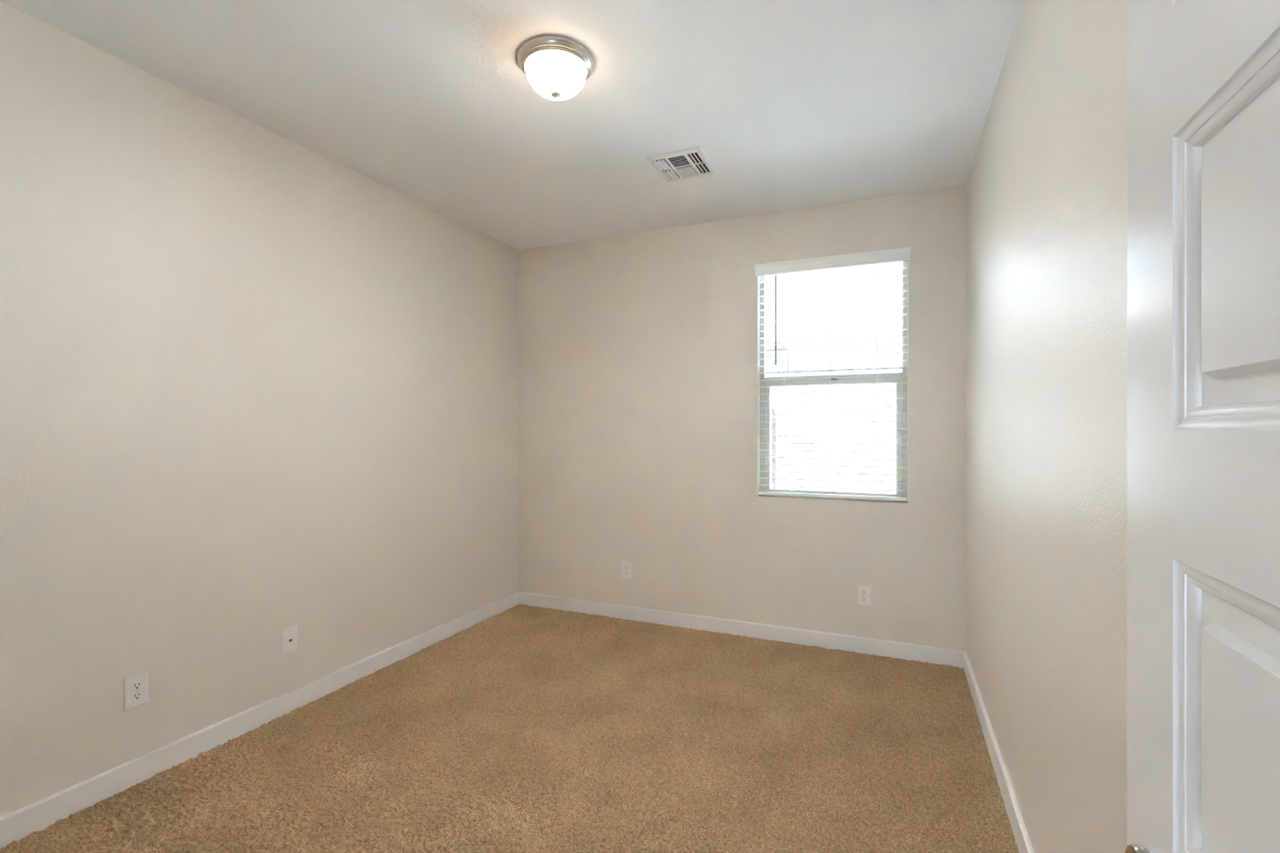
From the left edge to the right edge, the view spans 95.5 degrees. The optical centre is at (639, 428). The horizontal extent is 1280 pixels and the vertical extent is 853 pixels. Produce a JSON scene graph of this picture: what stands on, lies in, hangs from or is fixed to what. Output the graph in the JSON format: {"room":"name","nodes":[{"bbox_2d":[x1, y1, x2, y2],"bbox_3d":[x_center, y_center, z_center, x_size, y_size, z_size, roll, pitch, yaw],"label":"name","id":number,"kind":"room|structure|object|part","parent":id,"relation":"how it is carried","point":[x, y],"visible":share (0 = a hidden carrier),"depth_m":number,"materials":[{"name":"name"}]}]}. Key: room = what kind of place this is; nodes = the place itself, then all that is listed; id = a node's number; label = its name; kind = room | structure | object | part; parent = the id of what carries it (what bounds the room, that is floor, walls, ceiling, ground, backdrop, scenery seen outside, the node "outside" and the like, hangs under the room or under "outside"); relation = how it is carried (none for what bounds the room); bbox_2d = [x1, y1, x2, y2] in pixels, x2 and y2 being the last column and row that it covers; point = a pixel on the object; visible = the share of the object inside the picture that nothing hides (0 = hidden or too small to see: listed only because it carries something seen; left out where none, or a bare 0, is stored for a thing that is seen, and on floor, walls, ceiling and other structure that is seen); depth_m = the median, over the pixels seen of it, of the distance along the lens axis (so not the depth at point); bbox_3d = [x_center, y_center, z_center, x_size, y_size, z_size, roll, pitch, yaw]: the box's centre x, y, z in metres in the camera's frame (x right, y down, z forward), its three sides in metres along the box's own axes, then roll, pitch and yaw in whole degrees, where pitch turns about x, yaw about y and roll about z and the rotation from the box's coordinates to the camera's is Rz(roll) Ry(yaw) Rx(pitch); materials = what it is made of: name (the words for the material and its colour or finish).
{"room":"empty bedroom","nodes":[
{"label":"empty bedroom","id":0,"kind":"room"},
{"bbox_2d":[0,1,518,817],"bbox_3d":[-1.782,-0.018,2.727,0.120,2.943,3.948,0,0,23],"label":"wall","id":1,"kind":"structure","parent":0,"point":[254,385],"depth_m":2.46,"materials":[{"name":"beige paint"}]},
{"bbox_2d":[123,670,148,711],"bbox_3d":[-1.929,1.004,2.227,0.008,0.124,0.079,0,0,23],"label":"wall outlet","id":2,"kind":"object","parent":1,"relation":"attached to","point":[135,687],"visible":1,"depth_m":2.22,"materials":[{"name":"white plastic"}]},
{"bbox_2d":[131,691,142,700],"bbox_3d":[-1.926,1.024,2.226,0.002,0.028,0.034,0,0,23],"label":"receptacle","id":3,"kind":"object","parent":2,"relation":"attached to","point":[135,695],"depth_m":2.22,"materials":[{"name":"white plastic"}]},
{"bbox_2d":[131,680,142,690],"bbox_3d":[-1.926,0.985,2.226,0.002,0.028,0.034,0,0,23],"label":"receptacle","id":4,"kind":"object","parent":2,"relation":"attached to","point":[135,685],"depth_m":2.22,"materials":[{"name":"white plastic"}]},
{"bbox_2d":[0,591,519,848],"bbox_3d":[-1.699,1.314,2.748,0.016,0.100,3.812,0,0,23],"label":"baseboard","id":5,"kind":"structure","parent":1,"relation":"attached to","point":[37,816],"depth_m":2.45,"materials":[{"name":"white paint"}]},
{"bbox_2d":[281,624,297,655],"bbox_3d":[-1.683,1.015,2.795,0.008,0.124,0.079,0,0,23],"label":"wall jack","id":6,"kind":"object","parent":1,"relation":"attached to","point":[289,634],"visible":1,"depth_m":2.79,"materials":[{"name":"white plastic"}]},
{"bbox_2d":[0,604,1018,852],"bbox_3d":[-0.328,1.393,2.098,3.049,0.083,3.948,0,0,23],"label":"floor","id":7,"kind":"structure","parent":0,"point":[525,728],"depth_m":2.37,"materials":[{"name":"brown carpet"}]},
{"bbox_2d":[0,0,1022,249],"bbox_3d":[-0.075,-1.514,1.285,4.398,0.250,5.540,0,0,23],"label":"ceiling","id":8,"kind":"structure","parent":0,"point":[794,104],"depth_m":2.40,"materials":[{"name":"white paint"}]},
{"bbox_2d":[517,35,594,100],"bbox_3d":[-0.317,-1.316,2.195,0.286,0.145,0.286,0,0,23],"label":"ceiling light","id":9,"kind":"object","parent":8,"relation":"attached to","point":[557,68],"visible":1,"depth_m":2.12,"materials":[{"name":"white glass"}]},
{"bbox_3d":[-0.317,-1.309,2.195,0.231,0.098,0.231,0,0,23],"label":"lamp shade","id":10,"kind":"part","parent":9,"relation":"part of","materials":[{"name":"white glass"}]},
{"bbox_2d":[644,145,719,182],"bbox_3d":[0.229,-1.484,3.064,0.298,0.211,0.334,0,0,23],"label":"ceiling vent","id":11,"kind":"object","parent":8,"relation":"in","point":[694,162],"visible":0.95,"depth_m":3.08,"materials":[{"name":"white metal"}]},
{"bbox_3d":[0.097,-1.383,3.056,0.015,0.008,0.114,0,0,23],"label":"blade","id":12,"kind":"part","parent":11,"relation":"part of","materials":[{"name":"white metal"}]},
{"bbox_3d":[0.117,-1.383,3.048,0.015,0.008,0.114,0,0,23],"label":"blade","id":13,"kind":"part","parent":11,"relation":"part of","materials":[{"name":"white metal"}]},
{"bbox_3d":[0.136,-1.383,3.040,0.015,0.008,0.114,0,0,23],"label":"blade","id":14,"kind":"part","parent":11,"relation":"part of","materials":[{"name":"white metal"}]},
{"bbox_3d":[0.148,-1.383,3.174,0.015,0.008,0.110,0,0,23],"label":"blade","id":15,"kind":"part","parent":11,"relation":"part of","materials":[{"name":"white metal"}]},
{"bbox_3d":[0.167,-1.383,3.166,0.015,0.008,0.110,0,0,23],"label":"blade","id":16,"kind":"part","parent":11,"relation":"part of","materials":[{"name":"white metal"}]},
{"bbox_3d":[0.187,-1.383,3.157,0.015,0.008,0.110,0,0,23],"label":"blade","id":17,"kind":"part","parent":11,"relation":"part of","materials":[{"name":"white metal"}]},
{"bbox_3d":[0.235,-1.382,3.087,0.087,0.004,0.013,0,0,23],"label":"blade","id":18,"kind":"part","parent":11,"relation":"part of","materials":[{"name":"white metal"}]},
{"bbox_3d":[0.243,-1.382,3.104,0.087,0.004,0.013,0,0,23],"label":"blade","id":19,"kind":"part","parent":11,"relation":"part of","materials":[{"name":"white metal"}]},
{"bbox_3d":[0.251,-1.382,3.122,0.087,0.004,0.013,0,0,23],"label":"blade","id":20,"kind":"part","parent":11,"relation":"part of","materials":[{"name":"white metal"}]},
{"bbox_3d":[0.258,-1.382,3.140,0.087,0.004,0.013,0,0,23],"label":"blade","id":21,"kind":"part","parent":11,"relation":"part of","materials":[{"name":"white metal"}]},
{"bbox_3d":[0.266,-1.382,3.158,0.087,0.004,0.013,0,0,23],"label":"blade","id":22,"kind":"part","parent":11,"relation":"part of","materials":[{"name":"white metal"}]},
{"bbox_3d":[0.274,-1.382,3.175,0.087,0.004,0.013,0,0,23],"label":"blade","id":23,"kind":"part","parent":11,"relation":"part of","materials":[{"name":"white metal"}]},
{"bbox_3d":[0.273,-1.385,2.980,0.012,0.005,0.116,0,0,23],"label":"blade","id":24,"kind":"part","parent":11,"relation":"part of","materials":[{"name":"white metal"}]},
{"bbox_3d":[0.291,-1.385,2.972,0.012,0.005,0.116,0,0,23],"label":"blade","id":25,"kind":"part","parent":11,"relation":"part of","materials":[{"name":"white metal"}]},
{"bbox_3d":[0.310,-1.385,2.965,0.012,0.005,0.116,0,0,23],"label":"blade","id":26,"kind":"part","parent":11,"relation":"part of","materials":[{"name":"white metal"}]},
{"bbox_2d":[518,184,966,650],"bbox_3d":[0.485,-0.018,3.979,3.289,2.943,0.150,0,0,23],"label":"wall","id":27,"kind":"structure","parent":0,"point":[637,352],"depth_m":3.89,"materials":[{"name":"beige paint"}]},
{"bbox_2d":[621,560,631,579],"bbox_3d":[-0.097,1.010,4.145,0.079,0.124,0.008,0,0,23],"label":"wall outlet","id":28,"kind":"object","parent":27,"relation":"attached to","point":[626,566],"visible":1,"depth_m":4.14,"materials":[{"name":"white plastic"}]},
{"bbox_2d":[518,591,966,668],"bbox_3d":[0.452,1.314,3.903,3.049,0.100,0.016,0,0,23],"label":"baseboard","id":29,"kind":"structure","parent":27,"relation":"attached to","point":[939,655],"depth_m":3.75,"materials":[{"name":"white paint"}]},
{"bbox_2d":[757,260,908,503],"bbox_3d":[1.200,-0.303,3.665,0.892,1.486,0.139,0,0,23],"label":"window","id":30,"kind":"structure","parent":27,"relation":"in","point":[765,420],"depth_m":3.68,"materials":[{"name":"beige plastic"}]},
{"bbox_2d":[755,247,910,501],"bbox_3d":[1.178,-0.317,3.619,0.915,1.494,0.078,0,0,23],"label":"window blind","id":31,"kind":"object","parent":30,"relation":"attached to","point":[897,255],"visible":1,"depth_m":3.62,"materials":[{"name":"white plastic"}]},
{"bbox_3d":[0.927,-0.300,3.740,0.002,1.421,0.055,0,0,23],"label":"ladder cord","id":32,"kind":"part","parent":31,"relation":"part of","materials":[{"name":"white fabric"}]},
{"bbox_3d":[1.187,-0.300,3.628,0.002,1.421,0.055,0,0,23],"label":"ladder cord","id":33,"kind":"part","parent":31,"relation":"part of","materials":[{"name":"white fabric"}]},
{"bbox_3d":[1.184,0.420,3.629,0.878,0.020,0.048,0,0,23],"label":"rail","id":34,"kind":"part","parent":31,"relation":"part of","materials":[{"name":"white plastic"}]},
{"bbox_3d":[1.437,-0.300,3.520,0.002,1.421,0.055,0,0,23],"label":"ladder cord","id":35,"kind":"part","parent":31,"relation":"part of","materials":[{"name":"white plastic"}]},
{"bbox_3d":[1.206,0.056,3.678,0.830,0.728,0.026,0,0,23],"label":"sash","id":36,"kind":"part","parent":30,"relation":"part of","materials":[{"name":"glass"}]},
{"bbox_2d":[857,584,871,606],"bbox_3d":[1.354,1.009,3.517,0.079,0.124,0.008,0,0,23],"label":"wall outlet","id":37,"kind":"object","parent":27,"relation":"attached to","point":[864,592],"visible":1,"depth_m":3.51,"materials":[{"name":"white plastic"}]},
{"bbox_2d":[861,595,866,601],"bbox_3d":[1.353,1.029,3.515,0.034,0.028,0.002,0,0,23],"label":"receptacle","id":38,"kind":"object","parent":37,"relation":"attached to","point":[864,598],"depth_m":3.51,"materials":[{"name":"white plastic"}]},
{"bbox_2d":[861,590,866,595],"bbox_3d":[1.353,0.990,3.515,0.034,0.028,0.002,0,0,23],"label":"receptacle","id":39,"kind":"object","parent":37,"relation":"attached to","point":[863,592],"depth_m":3.51,"materials":[{"name":"white plastic"}]},
{"bbox_2d":[966,0,1127,852],"bbox_3d":[1.127,-0.018,1.470,0.120,2.943,3.948,0,0,23],"label":"wall","id":40,"kind":"structure","parent":0,"point":[1046,184],"depth_m":1.53,"materials":[{"name":"beige paint"}]},
{"bbox_2d":[963,651,1034,852],"bbox_3d":[1.085,1.314,1.544,0.016,0.100,3.812,0,0,23],"label":"baseboard","id":41,"kind":"structure","parent":40,"relation":"attached to","point":[1024,844],"depth_m":2.21,"materials":[{"name":"white paint"}]},
{"bbox_3d":[-1.087,-0.017,0.341,3.049,2.943,0.120,0,0,23],"label":"wall","id":42,"kind":"structure","parent":0,"visible":0},
{"bbox_2d":[1124,0,1279,852],"bbox_3d":[0.338,0.323,0.207,0.155,2.027,0.765,0,0,23],"label":"door","id":43,"kind":"structure","parent":42,"relation":"in","point":[1203,76],"depth_m":0.43,"materials":[{"name":"white paint"}]},
{"bbox_3d":[0.445,0.406,0.514,0.012,0.064,0.064,0,0,23],"label":"lever","id":44,"kind":"part","parent":43,"relation":"part of","materials":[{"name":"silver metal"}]},
{"label":"outside","id":45,"kind":"structure","parent":0,"visible":0},
{"bbox_3d":[5.143,1.654,11.896,28.000,0.200,18.080,0,0,23],"label":"ground","id":46,"kind":"structure","parent":45,"visible":0},
{"bbox_2d":[771,405,776,488],"bbox_3d":[0.970,0.693,4.211,0.026,1.722,0.024,0,0,23],"label":"post","id":47,"kind":"object","parent":46,"relation":"on","point":[773,417],"visible":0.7,"depth_m":4.20,"materials":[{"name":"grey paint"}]},
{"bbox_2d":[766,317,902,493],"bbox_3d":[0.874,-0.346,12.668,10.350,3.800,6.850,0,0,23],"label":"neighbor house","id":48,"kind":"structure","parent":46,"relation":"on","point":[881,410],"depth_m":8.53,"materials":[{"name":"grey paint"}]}
]}

